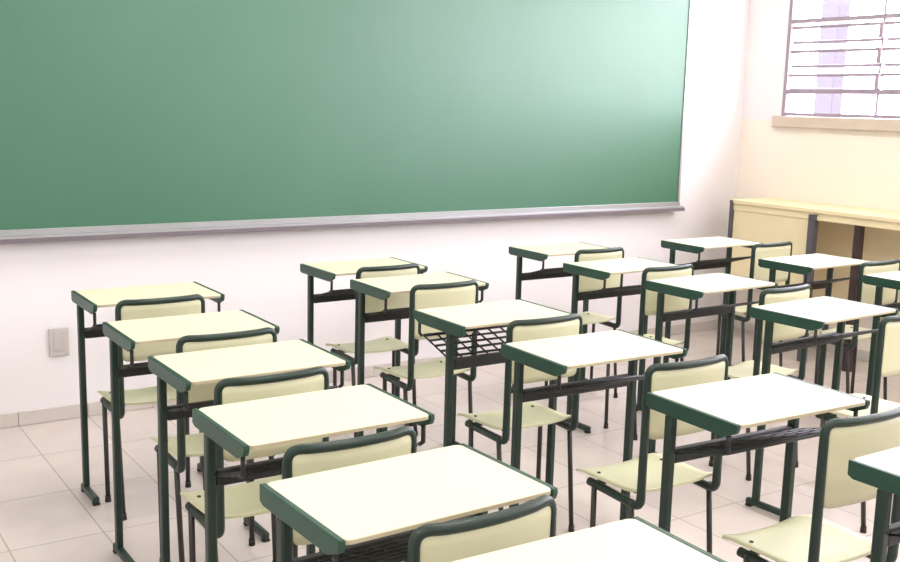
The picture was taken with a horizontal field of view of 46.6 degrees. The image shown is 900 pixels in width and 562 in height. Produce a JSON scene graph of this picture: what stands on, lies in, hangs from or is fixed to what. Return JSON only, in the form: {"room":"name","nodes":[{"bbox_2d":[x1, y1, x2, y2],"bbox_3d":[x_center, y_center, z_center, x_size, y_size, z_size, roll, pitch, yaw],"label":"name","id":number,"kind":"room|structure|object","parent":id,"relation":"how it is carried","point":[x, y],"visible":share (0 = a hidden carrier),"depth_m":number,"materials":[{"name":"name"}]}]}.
{"room":"classroom","nodes":[
{"label":"classroom","id":0,"kind":"room"},
{"bbox_2d":[0,0,749,425],"bbox_3d":[-1.459,-0.906,5.143,8.650,3.100,0.160,-5,12,-33],"label":"wall","id":1,"kind":"structure","parent":0,"point":[259,274],"depth_m":5.84,"materials":[{"name":"white paint"}]},
{"bbox_2d":[48,327,68,356],"bbox_3d":[-1.864,0.289,4.987,0.092,0.138,0.016,-5,12,-33],"label":"wall outlet","id":2,"kind":"object","parent":1,"relation":"attached to","point":[59,336],"visible":1,"depth_m":4.98,"materials":[{"name":"grey plastic"}]},
{"bbox_2d":[0,0,691,243],"bbox_3d":[-1.234,-0.971,5.134,6.765,1.487,0.081,-5,12,-33],"label":"chalkboard","id":3,"kind":"object","parent":1,"relation":"attached to","point":[119,119],"visible":1,"depth_m":5.57,"materials":[{"name":"green metal"}]},
{"bbox_2d":[0,319,721,428],"bbox_3d":[-1.450,0.601,5.326,8.328,0.067,0.012,-5,12,-33],"label":"baseboard","id":4,"kind":"structure","parent":1,"relation":"attached to","point":[36,416],"depth_m":5.14,"materials":[{"name":"tile"}]},
{"bbox_2d":[0,329,899,561],"bbox_3d":[0.663,1.284,2.200,8.650,0.120,8.000,-5,12,-33],"label":"floor","id":5,"kind":"structure","parent":0,"point":[46,516],"depth_m":4.37,"materials":[{"name":"beige tile"}]},
{"bbox_2d":[71,282,224,505],"bbox_3d":[-1.185,0.439,4.134,0.504,0.801,0.328,-5,12,-33],"label":"school desk","id":6,"kind":"object","parent":5,"relation":"on","point":[89,300],"visible":0.67,"depth_m":4.05,"materials":[{"name":"beige laminate"}]},
{"bbox_2d":[84,324,102,331],"bbox_3d":[-1.167,0.164,4.071,0.465,0.070,0.202,-5,12,-33],"label":"basket","id":7,"kind":"object","parent":6,"relation":"on","point":[95,327],"depth_m":3.97,"materials":[{"name":"black metal"}]},
{"bbox_2d":[98,294,204,520],"bbox_3d":[-1.149,0.444,4.025,0.343,0.830,0.356,-5,12,-33],"label":"chair","id":8,"kind":"object","parent":5,"relation":"on","point":[132,309],"visible":0.55,"depth_m":3.87,"materials":[{"name":"beige plastic"}]},
{"bbox_2d":[102,310,279,561],"bbox_3d":[-0.882,0.540,3.587,0.504,0.801,0.328,-5,12,-33],"label":"school desk","id":9,"kind":"object","parent":5,"relation":"on","point":[125,334],"visible":0.74,"depth_m":3.50,"materials":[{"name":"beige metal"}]},
{"bbox_2d":[117,362,147,369],"bbox_3d":[-0.864,0.265,3.524,0.465,0.070,0.202,-5,12,-33],"label":"basket","id":10,"kind":"object","parent":9,"relation":"on","point":[144,365],"depth_m":3.42,"materials":[{"name":"black metal"}]},
{"bbox_2d":[151,327,276,561],"bbox_3d":[-0.790,0.544,3.491,0.343,0.830,0.356,-5,12,-33],"label":"chair","id":11,"kind":"object","parent":5,"relation":"on","point":[182,446],"visible":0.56,"depth_m":3.32,"materials":[{"name":"beige plastic"}]},
{"bbox_2d":[148,339,350,561],"bbox_3d":[-0.600,0.623,3.143,0.504,0.801,0.329,-5,12,-33],"label":"school desk","id":12,"kind":"object","parent":5,"relation":"on","point":[181,371],"visible":0.73,"depth_m":3.05,"materials":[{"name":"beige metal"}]},
{"bbox_2d":[166,385,337,411],"bbox_3d":[-0.582,0.347,3.081,0.465,0.070,0.202,-5,12,-33],"label":"basket","id":13,"kind":"object","parent":12,"relation":"on","point":[186,407],"depth_m":3.02,"materials":[{"name":"black metal"}]},
{"bbox_2d":[180,366,328,561],"bbox_3d":[-0.566,0.632,3.010,0.343,0.830,0.356,-5,12,-33],"label":"chair","id":14,"kind":"object","parent":5,"relation":"on","point":[242,500],"visible":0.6,"depth_m":2.85,"materials":[{"name":"beige plastic"}]},
{"bbox_2d":[192,383,434,561],"bbox_3d":[-0.346,0.715,2.639,0.504,0.801,0.329,-5,12,-33],"label":"school desk","id":15,"kind":"object","parent":5,"relation":"on","point":[238,428],"visible":0.69,"depth_m":2.53,"materials":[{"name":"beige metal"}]},
{"bbox_2d":[215,443,417,478],"bbox_3d":[-0.328,0.440,2.576,0.465,0.070,0.202,-5,12,-33],"label":"basket","id":16,"kind":"object","parent":15,"relation":"on","point":[259,469],"depth_m":2.52,"materials":[{"name":"black metal"}]},
{"bbox_2d":[282,426,416,561],"bbox_3d":[-0.305,0.726,2.498,0.343,0.830,0.356,-5,12,-33],"label":"chair","id":17,"kind":"object","parent":5,"relation":"on","point":[309,458],"visible":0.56,"depth_m":2.27,"materials":[{"name":"beige plastic"}]},
{"bbox_2d":[300,257,427,426],"bbox_3d":[-0.412,0.320,4.954,0.504,0.801,0.328,-5,12,-34],"label":"school desk","id":18,"kind":"object","parent":5,"relation":"on","point":[327,271],"visible":0.46,"depth_m":4.86,"materials":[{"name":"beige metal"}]},
{"bbox_2d":[313,289,355,297],"bbox_3d":[-0.394,0.044,4.891,0.465,0.070,0.202,-5,12,-34],"label":"basket","id":19,"kind":"object","parent":18,"relation":"on","point":[342,293],"depth_m":4.83,"materials":[{"name":"black metal"}]},
{"bbox_2d":[326,263,419,436],"bbox_3d":[-0.367,0.314,4.910,0.343,0.830,0.356,-5,12,-34],"label":"chair","id":20,"kind":"object","parent":5,"relation":"on","point":[372,304],"visible":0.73,"depth_m":4.77,"materials":[{"name":"beige plastic"}]},
{"bbox_2d":[260,443,557,561],"bbox_3d":[-0.091,0.804,2.157,0.504,0.801,0.328,-5,12,-35],"label":"school desk","id":21,"kind":"object","parent":5,"relation":"on","point":[370,511],"visible":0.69,"depth_m":2.05,"materials":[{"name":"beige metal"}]},
{"bbox_2d":[316,538,408,561],"bbox_3d":[-0.073,0.528,2.095,0.465,0.070,0.202,-5,12,-35],"label":"basket","id":22,"kind":"object","parent":21,"relation":"on","point":[379,549],"depth_m":2.07,"materials":[{"name":"black metal"}]},
{"bbox_2d":[350,272,488,444],"bbox_3d":[-0.141,0.396,4.549,0.504,0.801,0.328,-5,12,-33],"label":"school desk","id":23,"kind":"object","parent":5,"relation":"on","point":[381,288],"visible":0.49,"depth_m":4.46,"materials":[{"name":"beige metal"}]},
{"bbox_2d":[365,301,478,316],"bbox_3d":[-0.123,0.120,4.486,0.465,0.070,0.202,-5,12,-33],"label":"basket","id":24,"kind":"object","parent":23,"relation":"on","point":[398,312],"depth_m":4.43,"materials":[{"name":"black metal"}]},
{"bbox_2d":[374,280,478,447],"bbox_3d":[-0.108,0.391,4.498,0.343,0.830,0.356,-5,12,-33],"label":"chair","id":25,"kind":"object","parent":5,"relation":"on","point":[422,296],"visible":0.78,"depth_m":4.33,"materials":[{"name":"beige plastic"}]},
{"bbox_2d":[407,495,556,561],"bbox_3d":[-0.025,0.802,2.093,0.343,0.830,0.356,-5,12,-35],"label":"chair","id":26,"kind":"object","parent":5,"relation":"on","point":[533,520],"visible":0.93,"depth_m":1.88,"materials":[{"name":"beige plastic"}]},
{"bbox_2d":[413,299,572,501],"bbox_3d":[0.150,0.508,3.930,0.504,0.801,0.328,-5,12,-33],"label":"school desk","id":27,"kind":"object","parent":5,"relation":"on","point":[454,321],"visible":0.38,"depth_m":3.81,"materials":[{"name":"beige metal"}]},
{"bbox_2d":[423,324,508,356],"bbox_3d":[0.147,0.227,3.899,0.465,0.070,0.202,-5,12,-33],"label":"basket","id":28,"kind":"object","parent":27,"relation":"on","point":[450,344],"depth_m":3.84,"materials":[{"name":"black metal"}]},
{"bbox_2d":[457,313,582,531],"bbox_3d":[0.248,0.510,3.851,0.343,0.830,0.356,-5,12,-33],"label":"chair","id":29,"kind":"object","parent":5,"relation":"on","point":[534,414],"visible":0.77,"depth_m":3.73,"materials":[{"name":"beige plastic"}]},
{"bbox_2d":[509,242,608,392],"bbox_3d":[0.605,0.216,5.717,0.504,0.801,0.328,-5,11,-33],"label":"school desk","id":30,"kind":"object","parent":5,"relation":"on","point":[534,252],"visible":0.43,"depth_m":5.62,"materials":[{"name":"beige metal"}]},
{"bbox_2d":[522,267,563,275],"bbox_3d":[0.623,-0.059,5.654,0.465,0.070,0.202,-5,11,-33],"label":"basket","id":31,"kind":"object","parent":30,"relation":"on","point":[550,271],"depth_m":5.61,"materials":[{"name":"black metal"}]},
{"bbox_2d":[545,247,623,397],"bbox_3d":[0.699,0.214,5.657,0.343,0.830,0.356,-5,11,-33],"label":"chair","id":32,"kind":"object","parent":5,"relation":"on","point":[585,283],"visible":0.56,"depth_m":5.52,"materials":[{"name":"beige plastic"}]},
{"bbox_2d":[453,516,726,561],"bbox_3d":[0.216,0.878,1.767,0.504,0.801,0.329,-5,11,-32],"label":"school desk","id":33,"kind":"object","parent":5,"relation":"on","point":[636,539],"visible":1,"depth_m":1.82,"materials":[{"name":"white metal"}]},
{"bbox_2d":[501,329,686,520],"bbox_3d":[0.452,0.604,3.416,0.504,0.801,0.328,-5,11,-32],"label":"school desk","id":34,"kind":"object","parent":5,"relation":"on","point":[554,356],"visible":0.71,"depth_m":3.33,"materials":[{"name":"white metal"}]},
{"bbox_2d":[522,375,643,394],"bbox_3d":[0.469,0.328,3.353,0.465,0.070,0.202,-5,11,-32],"label":"basket","id":35,"kind":"object","parent":34,"relation":"on","point":[615,381],"depth_m":3.36,"materials":[{"name":"black metal"}]},
{"bbox_2d":[563,257,676,433],"bbox_3d":[0.840,0.314,5.181,0.504,0.801,0.328,-5,12,-34],"label":"school desk","id":36,"kind":"object","parent":5,"relation":"on","point":[598,269],"visible":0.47,"depth_m":5.09,"materials":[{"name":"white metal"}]},
{"bbox_2d":[578,285,640,294],"bbox_3d":[0.858,0.038,5.118,0.465,0.070,0.202,-5,12,-34],"label":"basket","id":37,"kind":"object","parent":36,"relation":"on","point":[635,289],"depth_m":5.11,"materials":[{"name":"black metal"}]},
{"bbox_2d":[604,264,693,439],"bbox_3d":[0.943,0.312,5.116,0.343,0.830,0.356,-5,12,-34],"label":"chair","id":38,"kind":"object","parent":5,"relation":"on","point":[648,299],"visible":0.41,"depth_m":4.94,"materials":[{"name":"beige plastic"}]},
{"bbox_2d":[576,354,728,553],"bbox_3d":[0.621,0.616,3.286,0.343,0.830,0.356,-5,11,-32],"label":"chair","id":39,"kind":"object","parent":5,"relation":"on","point":[640,475],"visible":0.77,"depth_m":3.15,"materials":[{"name":"beige plastic"}]},
{"bbox_2d":[661,236,760,365],"bbox_3d":[1.516,0.165,6.158,0.504,0.801,0.328,-5,12,-33],"label":"school desk","id":40,"kind":"object","parent":5,"relation":"on","point":[692,245],"visible":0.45,"depth_m":6.10,"materials":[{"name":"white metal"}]},
{"bbox_2d":[682,256,750,264],"bbox_3d":[1.534,-0.111,6.095,0.465,0.070,0.202,-5,12,-33],"label":"basket","id":41,"kind":"object","parent":40,"relation":"on","point":[726,261],"depth_m":6.07,"materials":[{"name":"black metal"}]},
{"bbox_2d":[645,273,777,453],"bbox_3d":[1.159,0.398,4.734,0.504,0.801,0.328,-5,12,-35],"label":"school desk","id":42,"kind":"object","parent":5,"relation":"on","point":[694,287],"visible":0.58,"depth_m":4.64,"materials":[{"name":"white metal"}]},
{"bbox_2d":[663,301,758,315],"bbox_3d":[1.177,0.122,4.671,0.465,0.070,0.202,-5,12,-35],"label":"basket","id":43,"kind":"object","parent":42,"relation":"on","point":[730,307],"depth_m":4.69,"materials":[{"name":"black metal"}]},
{"bbox_2d":[716,241,791,366],"bbox_3d":[1.733,0.168,6.085,0.343,0.830,0.356,-5,12,-33],"label":"chair","id":44,"kind":"object","parent":5,"relation":"on","point":[781,249],"visible":0.56,"depth_m":5.90,"materials":[{"name":"beige plastic"}]},
{"bbox_2d":[646,372,869,531],"bbox_3d":[0.819,0.705,2.879,0.504,0.801,0.328,-4,11,-31],"label":"school desk","id":45,"kind":"object","parent":5,"relation":"on","point":[722,408],"visible":0.93,"depth_m":2.79,"materials":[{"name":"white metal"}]},
{"bbox_2d":[675,427,820,455],"bbox_3d":[0.836,0.429,2.816,0.465,0.070,0.202,-4,11,-31],"label":"basket","id":46,"kind":"object","parent":45,"relation":"on","point":[740,443],"depth_m":2.80,"materials":[{"name":"black metal"}]},
{"bbox_2d":[709,284,811,480],"bbox_3d":[1.335,0.408,4.613,0.343,0.830,0.356,-5,12,-35],"label":"chair","id":47,"kind":"object","parent":5,"relation":"on","point":[749,368],"visible":0.56,"depth_m":4.46,"materials":[{"name":"beige plastic"}]},
{"bbox_2d":[720,198,899,371],"bbox_3d":[2.734,0.115,6.131,0.398,0.970,2.600,-5,12,-33],"label":"desk","id":48,"kind":"object","parent":5,"relation":"on","point":[873,235],"depth_m":6.65,"materials":[{"name":"yellow laminate"}]},
{"bbox_2d":[729,198,899,222],"bbox_3d":[2.750,-0.351,6.055,0.388,0.025,2.600,-5,12,-33],"label":"countertop","id":49,"kind":"structure","parent":48,"relation":"on","point":[837,210],"depth_m":6.53,"materials":[{"name":"yellow laminate"}]},
{"bbox_2d":[722,406,899,561],"bbox_3d":[0.956,0.709,2.786,0.343,0.830,0.356,-4,11,-31],"label":"chair","id":50,"kind":"object","parent":5,"relation":"on","point":[805,537],"visible":0.8,"depth_m":2.61,"materials":[{"name":"beige plastic"}]},
{"bbox_2d":[758,253,871,385],"bbox_3d":[1.889,0.286,5.502,0.504,0.801,0.328,-5,12,-34],"label":"school desk","id":51,"kind":"object","parent":5,"relation":"on","point":[798,264],"visible":0.44,"depth_m":5.41,"materials":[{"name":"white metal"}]},
{"bbox_2d":[778,276,857,287],"bbox_3d":[1.907,0.010,5.439,0.465,0.070,0.202,-5,12,-34],"label":"basket","id":52,"kind":"object","parent":51,"relation":"on","point":[827,283],"depth_m":5.44,"materials":[{"name":"black metal"}]},
{"bbox_2d":[745,296,898,515],"bbox_3d":[1.462,0.501,4.175,0.504,0.801,0.328,-6,12,-36],"label":"school desk","id":53,"kind":"object","parent":5,"relation":"on","point":[811,314],"visible":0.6,"depth_m":4.09,"materials":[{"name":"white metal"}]},
{"bbox_2d":[772,329,878,347],"bbox_3d":[1.481,0.225,4.113,0.465,0.070,0.202,-6,12,-36],"label":"basket","id":54,"kind":"object","parent":53,"relation":"on","point":[838,336],"depth_m":4.12,"materials":[{"name":"black metal"}]},
{"bbox_2d":[808,259,899,417],"bbox_3d":[2.090,0.281,5.474,0.343,0.830,0.356,-5,12,-34],"label":"chair","id":55,"kind":"object","parent":5,"relation":"on","point":[865,293],"visible":0.59,"depth_m":5.31,"materials":[{"name":"beige plastic"}]},
{"bbox_2d":[815,315,899,532],"bbox_3d":[1.613,0.505,4.087,0.343,0.830,0.356,-6,12,-36],"label":"chair","id":56,"kind":"object","parent":5,"relation":"on","point":[887,362],"visible":0.43,"depth_m":3.86,"materials":[{"name":"beige plastic"}]},
{"bbox_2d":[847,447,899,561],"bbox_3d":[1.171,0.797,2.387,0.504,0.801,0.328,-5,12,-33],"label":"school desk","id":57,"kind":"object","parent":5,"relation":"on","point":[880,470],"visible":1,"depth_m":2.27,"materials":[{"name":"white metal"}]},
{"bbox_2d":[888,533,899,536],"bbox_3d":[1.189,0.522,2.324,0.465,0.070,0.202,-5,12,-33],"label":"basket","id":58,"kind":"object","parent":57,"relation":"on","point":[889,534],"depth_m":2.26,"materials":[{"name":"black metal"}]},
{"bbox_2d":[862,271,899,395],"bbox_3d":[2.254,0.372,5.050,0.504,0.801,0.328,-5,12,-33],"label":"school desk","id":59,"kind":"object","parent":5,"relation":"on","point":[891,280],"visible":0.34,"depth_m":4.95,"materials":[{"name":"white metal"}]},
{"bbox_2d":[734,0,899,351],"bbox_3d":[4.242,-0.607,4.254,0.160,3.100,7.680,-5,12,-33],"label":"wall","id":60,"kind":"structure","parent":0,"point":[851,168],"depth_m":7.04,"materials":[{"name":"white paint"}]},
{"bbox_2d":[734,320,869,361],"bbox_3d":[4.136,0.893,4.456,0.012,0.067,7.665,-5,12,-33],"label":"baseboard","id":61,"kind":"structure","parent":60,"relation":"attached to","point":[862,355],"depth_m":6.89,"materials":[{"name":"tile"}]},
{"bbox_2d":[771,116,899,131],"bbox_3d":[3.865,-0.649,4.791,0.195,0.073,5.790,-5,12,-33],"label":"trim","id":62,"kind":"structure","parent":60,"relation":"attached to","point":[869,124],"depth_m":6.68,"materials":[{"name":"beige stone"}]},
{"bbox_2d":[781,0,899,118],"bbox_3d":[3.851,-1.250,4.660,0.067,1.150,5.715,-5,12,-33],"label":"window","id":63,"kind":"structure","parent":60,"relation":"in","point":[787,90],"depth_m":6.70,"materials":[{"name":"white metal"}]},
{"label":"outside","id":64,"kind":"structure","parent":0,"visible":0},
{"bbox_3d":[12.199,-0.366,14.241,24.010,0.080,50.000,-5,12,-33],"label":"ground","id":65,"kind":"structure","parent":64,"visible":0},
{"bbox_2d":[813,0,850,117],"bbox_3d":[3.378,-1.987,9.251,0.150,4.300,0.190,-5,12,-33],"label":"concrete pillar","id":66,"kind":"structure","parent":65,"relation":"on","point":[823,103],"depth_m":9.20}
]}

